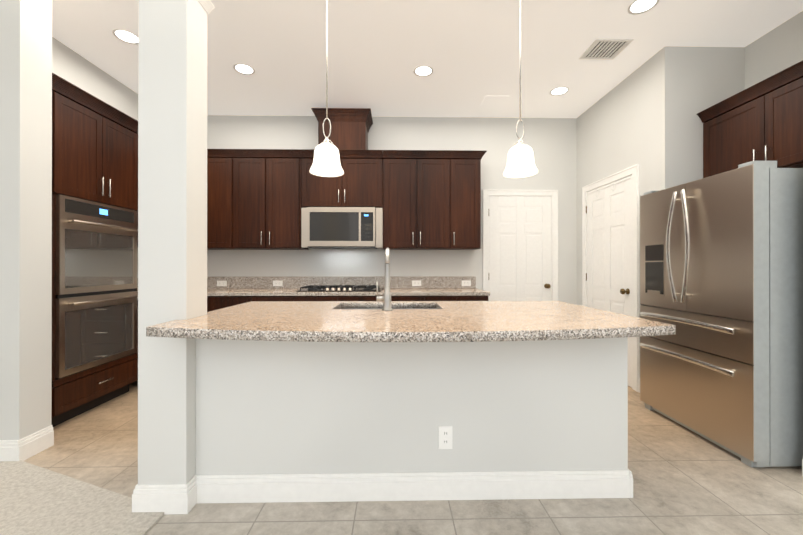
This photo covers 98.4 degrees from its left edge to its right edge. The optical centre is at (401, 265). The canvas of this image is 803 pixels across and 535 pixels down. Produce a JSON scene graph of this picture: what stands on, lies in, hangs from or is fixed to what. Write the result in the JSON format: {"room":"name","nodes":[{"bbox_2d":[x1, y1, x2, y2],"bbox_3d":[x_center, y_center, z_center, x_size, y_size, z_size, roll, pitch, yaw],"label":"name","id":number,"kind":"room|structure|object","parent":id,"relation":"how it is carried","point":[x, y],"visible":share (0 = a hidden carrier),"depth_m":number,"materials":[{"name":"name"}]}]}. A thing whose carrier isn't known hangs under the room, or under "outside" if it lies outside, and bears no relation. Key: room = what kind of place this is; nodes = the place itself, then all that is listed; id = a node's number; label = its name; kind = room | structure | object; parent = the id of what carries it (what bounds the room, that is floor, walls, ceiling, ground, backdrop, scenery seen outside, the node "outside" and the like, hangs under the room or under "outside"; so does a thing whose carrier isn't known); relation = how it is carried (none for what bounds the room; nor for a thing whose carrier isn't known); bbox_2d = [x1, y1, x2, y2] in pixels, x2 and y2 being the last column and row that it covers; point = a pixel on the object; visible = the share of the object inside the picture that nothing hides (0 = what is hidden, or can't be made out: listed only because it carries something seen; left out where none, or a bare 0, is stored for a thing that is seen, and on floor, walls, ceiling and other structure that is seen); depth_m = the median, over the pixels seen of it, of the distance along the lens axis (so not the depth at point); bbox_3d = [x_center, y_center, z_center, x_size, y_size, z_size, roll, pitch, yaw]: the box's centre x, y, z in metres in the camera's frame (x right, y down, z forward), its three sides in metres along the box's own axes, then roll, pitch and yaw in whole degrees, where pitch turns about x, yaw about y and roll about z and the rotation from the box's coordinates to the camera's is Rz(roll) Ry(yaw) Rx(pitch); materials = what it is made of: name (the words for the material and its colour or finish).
{"room":"kitchen","nodes":[
{"label":"kitchen","id":0,"kind":"room"},
{"bbox_2d":[0,0,51,439],"bbox_3d":[-3.179,-0.344,2.164,1.760,3.045,0.195,0,0,-1],"label":"wall","id":1,"kind":"structure","parent":0,"point":[25,217],"depth_m":2.10,"materials":[{"name":"paint"}]},
{"bbox_2d":[0,436,27,460],"bbox_3d":[-3.179,1.111,2.055,1.797,0.134,0.016,0,0,-1],"label":"baseboard","id":2,"kind":"structure","parent":1,"relation":"attached to","point":[10,450],"depth_m":2.07,"materials":[{"name":"white wood"}]},
{"bbox_2d":[0,460,163,534],"bbox_3d":[-2.617,1.168,0.132,3.047,0.014,3.875,0,0,-1],"label":"floor carpet","id":3,"kind":"object","parent":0,"point":[36,500],"visible":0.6,"depth_m":1.67,"materials":[{"name":"beige carpet"}]},
{"bbox_2d":[52,37,137,277],"bbox_3d":[-2.900,-0.343,3.270,0.100,3.045,2.005,0,0,-1],"label":"wall","id":4,"kind":"structure","parent":0,"point":[74,68],"depth_m":3.19,"materials":[{"name":"paint"}]},
{"bbox_2d":[137,211,137,246],"bbox_3d":[-2.652,-0.757,3.568,0.400,1.115,0.600,0,0,-1],"label":"upper cabinet","id":5,"kind":"object","parent":4,"relation":"attached to","point":[137,228],"depth_m":3.28,"materials":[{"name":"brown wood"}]},
{"bbox_2d":[207,115,576,304],"bbox_3d":[0.105,-0.341,4.380,6.150,3.045,0.100,0,0,-1],"label":"wall","id":6,"kind":"structure","parent":0,"point":[551,143],"depth_m":4.33,"materials":[{"name":"paint"}]},
{"bbox_2d":[207,153,250,249],"bbox_3d":[-2.106,-0.731,4.112,0.500,1.065,0.350,0,0,-1],"label":"upper cabinet","id":7,"kind":"object","parent":6,"relation":"attached to","point":[222,168],"depth_m":3.94,"materials":[{"name":"brown wood"}]},
{"bbox_2d":[239,153,308,249],"bbox_3d":[-1.571,-0.731,4.122,0.840,1.065,0.350,0,0,-1],"label":"upper cabinet","id":8,"kind":"object","parent":6,"relation":"attached to","point":[254,199],"depth_m":3.95,"materials":[{"name":"brown wood"}]},
{"bbox_2d":[300,108,382,207],"bbox_3d":[-0.683,-1.225,4.109,0.930,1.108,0.413,0,0,-1],"label":"upper cabinet","id":9,"kind":"object","parent":6,"relation":"attached to","point":[358,182],"visible":0.92,"depth_m":3.96,"materials":[{"name":"brown wood"}]},
{"bbox_2d":[301,207,382,248],"bbox_3d":[-0.683,-0.438,4.112,0.926,0.454,0.404,0,0,-1],"label":"microwave","id":10,"kind":"object","parent":9,"relation":"attached to","point":[341,227],"visible":1,"depth_m":3.92,"materials":[{"name":"silver metal"}]},
{"bbox_2d":[383,150,486,249],"bbox_3d":[0.376,-0.756,4.133,1.186,1.115,0.402,0,0,-1],"label":"upper cabinet","id":11,"kind":"object","parent":6,"relation":"attached to","point":[431,199],"visible":1,"depth_m":3.99,"materials":[{"name":"brown wood"}]},
{"bbox_2d":[483,190,557,300],"bbox_3d":[1.491,0.115,4.313,0.948,2.134,0.082,0,0,-1],"label":"door","id":12,"kind":"structure","parent":6,"relation":"in","point":[520,245],"depth_m":4.34,"materials":[{"name":"white wood"}]},
{"bbox_2d":[24,380,802,534],"bbox_3d":[-0.463,1.202,1.326,7.400,0.050,6.180,0,0,-1],"label":"floor","id":13,"kind":"structure","parent":0,"point":[686,481],"depth_m":1.71,"materials":[{"name":"beige tile"}]},
{"bbox_2d":[51,73,137,426],"bbox_3d":[-2.612,-0.073,2.785,0.452,2.505,0.945,0,0,-1],"label":"tall cabinet","id":14,"kind":"object","parent":13,"relation":"on","point":[94,238],"visible":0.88,"depth_m":2.75,"materials":[{"name":"brown wood"}]},
{"bbox_2d":[137,300,137,352],"bbox_3d":[-2.644,0.750,3.468,0.418,0.860,0.405,0,0,-1],"label":"base cabinet","id":15,"kind":"object","parent":13,"relation":"on","point":[137,300],"depth_m":3.28,"materials":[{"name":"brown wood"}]},
{"bbox_2d":[132,0,214,514],"bbox_3d":[-1.146,-0.345,1.748,0.280,3.045,0.235,0,0,-1],"label":"column","id":16,"kind":"structure","parent":13,"relation":"on","point":[172,159],"depth_m":1.66,"materials":[{"name":"paint"}]},
{"bbox_2d":[207,296,208,311],"bbox_3d":[-2.271,0.751,3.970,0.456,0.860,0.624,0,0,-1],"label":"base cabinet","id":17,"kind":"object","parent":13,"relation":"on","point":[207,296],"depth_m":3.66,"materials":[{"name":"brown wood"}]},
{"bbox_2d":[137,276,489,299],"bbox_3d":[-0.955,0.225,3.803,3.807,0.188,1.009,0,0,-1],"label":"countertop","id":18,"kind":"structure","parent":17,"relation":"on","point":[399,286],"depth_m":4.27,"materials":[{"name":"beige stone"}]},
{"bbox_2d":[217,281,226,285],"bbox_3d":[-2.208,0.215,4.254,0.115,0.070,0.008,0,0,-1],"label":"outlet","id":19,"kind":"object","parent":18,"relation":"attached to","point":[221,283],"visible":1,"depth_m":4.25,"materials":[{"name":"white plastic"}]},
{"bbox_2d":[273,281,282,285],"bbox_3d":[-1.524,0.215,4.267,0.115,0.070,0.008,0,0,-1],"label":"outlet","id":20,"kind":"object","parent":18,"relation":"attached to","point":[277,283],"visible":1,"depth_m":4.26,"materials":[{"name":"white plastic"}]},
{"bbox_2d":[296,285,381,291],"bbox_3d":[-0.691,0.258,4.003,0.915,0.046,0.480,0,0,-1],"label":"cooktop","id":21,"kind":"object","parent":18,"relation":"in","point":[340,288],"visible":1,"depth_m":3.82,"materials":[{"name":"black ceramic"}]},
{"bbox_2d":[412,280,420,285],"bbox_3d":[0.189,0.215,4.300,0.115,0.070,0.008,0,0,-1],"label":"outlet","id":22,"kind":"object","parent":18,"relation":"attached to","point":[416,282],"visible":1,"depth_m":4.30,"materials":[{"name":"white plastic"}]},
{"bbox_2d":[462,280,470,285],"bbox_3d":[0.806,0.216,4.311,0.115,0.070,0.008,0,0,-1],"label":"outlet","id":23,"kind":"object","parent":18,"relation":"attached to","point":[466,282],"visible":1,"depth_m":4.31,"materials":[{"name":"white plastic"}]},
{"bbox_2d":[209,296,256,310],"bbox_3d":[-1.818,0.751,3.979,0.568,0.860,0.624,0,0,-1],"label":"base cabinet","id":24,"kind":"object","parent":13,"relation":"on","point":[216,302],"depth_m":3.67,"materials":[{"name":"brown wood"}]},
{"bbox_2d":[257,296,300,300],"bbox_3d":[-1.341,0.751,3.988,0.504,0.860,0.624,0,0,-1],"label":"base cabinet","id":25,"kind":"object","parent":13,"relation":"on","point":[259,298],"depth_m":3.68,"materials":[{"name":"brown wood"}]},
{"bbox_2d":[301,296,376,300],"bbox_3d":[-0.683,0.751,4.000,1.048,0.860,0.624,0,0,-1],"label":"base cabinet","id":26,"kind":"object","parent":13,"relation":"on","point":[303,298],"depth_m":3.69,"materials":[{"name":"brown wood"}]},
{"bbox_2d":[391,296,424,300],"bbox_3d":[-0.020,0.751,4.013,0.514,0.860,0.624,0,0,-1],"label":"base cabinet","id":27,"kind":"object","parent":13,"relation":"on","point":[393,298],"depth_m":3.70,"materials":[{"name":"brown wood"}]},
{"bbox_2d":[196,337,627,474],"bbox_3d":[0.064,0.738,1.803,2.190,0.879,0.100,0,0,-1],"label":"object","id":28,"kind":"structure","parent":13,"relation":"on","point":[282,407],"depth_m":1.75,"materials":[{"name":"paint"}]},
{"bbox_2d":[196,469,632,503],"bbox_3d":[0.074,1.111,1.743,2.207,0.134,0.016,0,0,-1],"label":"baseboard","id":29,"kind":"structure","parent":28,"relation":"attached to","point":[344,487],"depth_m":1.74,"materials":[{"name":"white wood"}]},
{"bbox_2d":[439,426,451,448],"bbox_3d":[0.223,0.868,1.751,0.070,0.115,0.008,0,0,-1],"label":"outlet","id":30,"kind":"object","parent":28,"relation":"attached to","point":[445,437],"visible":1,"depth_m":1.75,"materials":[{"name":"white plastic"}]},
{"bbox_2d":[425,296,464,300],"bbox_3d":[0.411,0.751,4.021,0.468,0.860,0.624,0,0,-1],"label":"base cabinet","id":31,"kind":"object","parent":13,"relation":"on","point":[427,298],"depth_m":3.71,"materials":[{"name":"brown wood"}]},
{"bbox_2d":[465,296,487,300],"bbox_3d":[0.759,0.751,4.028,0.345,0.860,0.624,0,0,-1],"label":"base cabinet","id":32,"kind":"object","parent":13,"relation":"on","point":[467,298],"depth_m":3.72,"materials":[{"name":"brown wood"}]},
{"bbox_2d":[640,161,802,466],"bbox_3d":[2.407,0.284,2.462,0.920,1.790,0.922,0,0,-1],"label":"fridge","id":33,"kind":"object","parent":13,"relation":"on","point":[721,271],"visible":0.98,"depth_m":2.12,"materials":[{"name":"silver metal"}]},
{"bbox_3d":[0.060,0.739,2.183,2.178,0.878,0.657,0,0,-1],"label":"cabinet","id":34,"kind":"object","parent":13,"relation":"on","visible":0,"materials":[{"name":"painted drywall"}]},
{"bbox_2d":[146,301,675,341],"bbox_3d":[0.046,0.278,1.947,2.264,0.040,1.200,0,0,-1],"label":"countertop","id":35,"kind":"structure","parent":34,"relation":"on","point":[443,321],"depth_m":1.55,"materials":[{"name":"stone"}]},
{"bbox_2d":[376,248,391,310],"bbox_3d":[-0.101,0.073,2.087,0.094,0.369,0.214,0,0,-1],"label":"faucet","id":36,"kind":"object","parent":35,"relation":"on","point":[385,298],"visible":1,"depth_m":2.00,"materials":[{"name":"silver metal"}]},
{"bbox_2d":[341,308,435,308],"bbox_3d":[-0.086,0.411,2.254,0.683,0.222,0.396,0,0,-1],"label":"sink","id":37,"kind":"object","parent":35,"relation":"in","point":[391,308],"visible":0.06,"depth_m":2.45,"materials":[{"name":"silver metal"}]},
{"bbox_2d":[52,0,802,117],"bbox_3d":[-0.463,-1.908,1.331,7.400,0.080,6.180,0,0,-1],"label":"ceiling","id":38,"kind":"structure","parent":0,"point":[380,51],"depth_m":2.94,"materials":[{"name":"paint"}]},
{"bbox_2d":[112,29,137,43],"bbox_3d":[-2.231,-1.863,2.817,0.188,0.004,0.188,0,0,-1],"label":"recessed light","id":39,"kind":"object","parent":38,"relation":"in","point":[126,36],"visible":0.88,"depth_m":2.81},
{"bbox_2d":[233,63,254,74],"bbox_3d":[-1.490,-1.863,3.281,0.188,0.004,0.188,0,0,-1],"label":"recessed light","id":40,"kind":"object","parent":38,"relation":"in","point":[244,69],"visible":1,"depth_m":3.28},
{"bbox_2d":[310,0,343,176],"bbox_3d":[-0.461,-1.220,2.140,0.207,1.291,0.207,0,0,-1],"label":"pendant light","id":41,"kind":"object","parent":38,"relation":"hanging from","point":[326,161],"visible":1,"depth_m":2.11,"materials":[{"name":"white glass"}]},
{"bbox_2d":[414,65,432,76],"bbox_3d":[0.210,-1.863,3.314,0.188,0.004,0.188,0,0,-1],"label":"recessed light","id":42,"kind":"object","parent":38,"relation":"in","point":[423,71],"visible":1,"depth_m":3.31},
{"bbox_2d":[503,0,537,177],"bbox_3d":[0.742,-1.220,2.163,0.207,1.291,0.207,0,0,-1],"label":"pendant light","id":43,"kind":"object","parent":38,"relation":"hanging from","point":[520,161],"visible":1,"depth_m":2.12,"materials":[{"name":"white glass"}]},
{"bbox_2d":[550,86,568,95],"bbox_3d":[1.683,-1.862,3.692,0.188,0.004,0.188,0,0,-1],"label":"recessed light","id":44,"kind":"object","parent":38,"relation":"in","point":[557,91],"visible":1,"depth_m":3.69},
{"bbox_2d":[579,38,633,59],"bbox_3d":[1.752,-1.861,2.978,0.310,0.009,0.270,0,0,-1],"label":"ceiling vent","id":45,"kind":"object","parent":38,"relation":"in","point":[606,49],"visible":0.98,"depth_m":2.97,"materials":[{"name":"white metal"}]},
{"bbox_2d":[628,0,658,14],"bbox_3d":[1.726,-1.864,2.472,0.188,0.004,0.188,0,0,-1],"label":"recessed light","id":46,"kind":"object","parent":38,"relation":"in","point":[635,7],"visible":1,"depth_m":2.49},
{"bbox_2d":[577,11,802,387],"bbox_3d":[2.753,-0.346,1.339,0.970,3.045,6.080,0,0,-1],"label":"wall","id":47,"kind":"structure","parent":0,"point":[645,117],"depth_m":2.95,"materials":[{"name":"paint"}]},
{"bbox_2d":[582,164,639,391],"bbox_3d":[2.181,0.114,3.718,0.082,2.134,0.948,0,0,-1],"label":"pantry door","id":48,"kind":"structure","parent":47,"relation":"in","point":[610,247],"depth_m":3.60,"materials":[{"name":"white wood"}]},
{"bbox_2d":[696,60,802,177],"bbox_3d":[2.723,-0.979,2.452,0.418,0.625,0.985,0,0,-1],"label":"upper cabinet","id":49,"kind":"object","parent":47,"relation":"attached to","point":[762,120],"visible":0.79,"depth_m":2.48,"materials":[{"name":"brown wood"}]}
]}

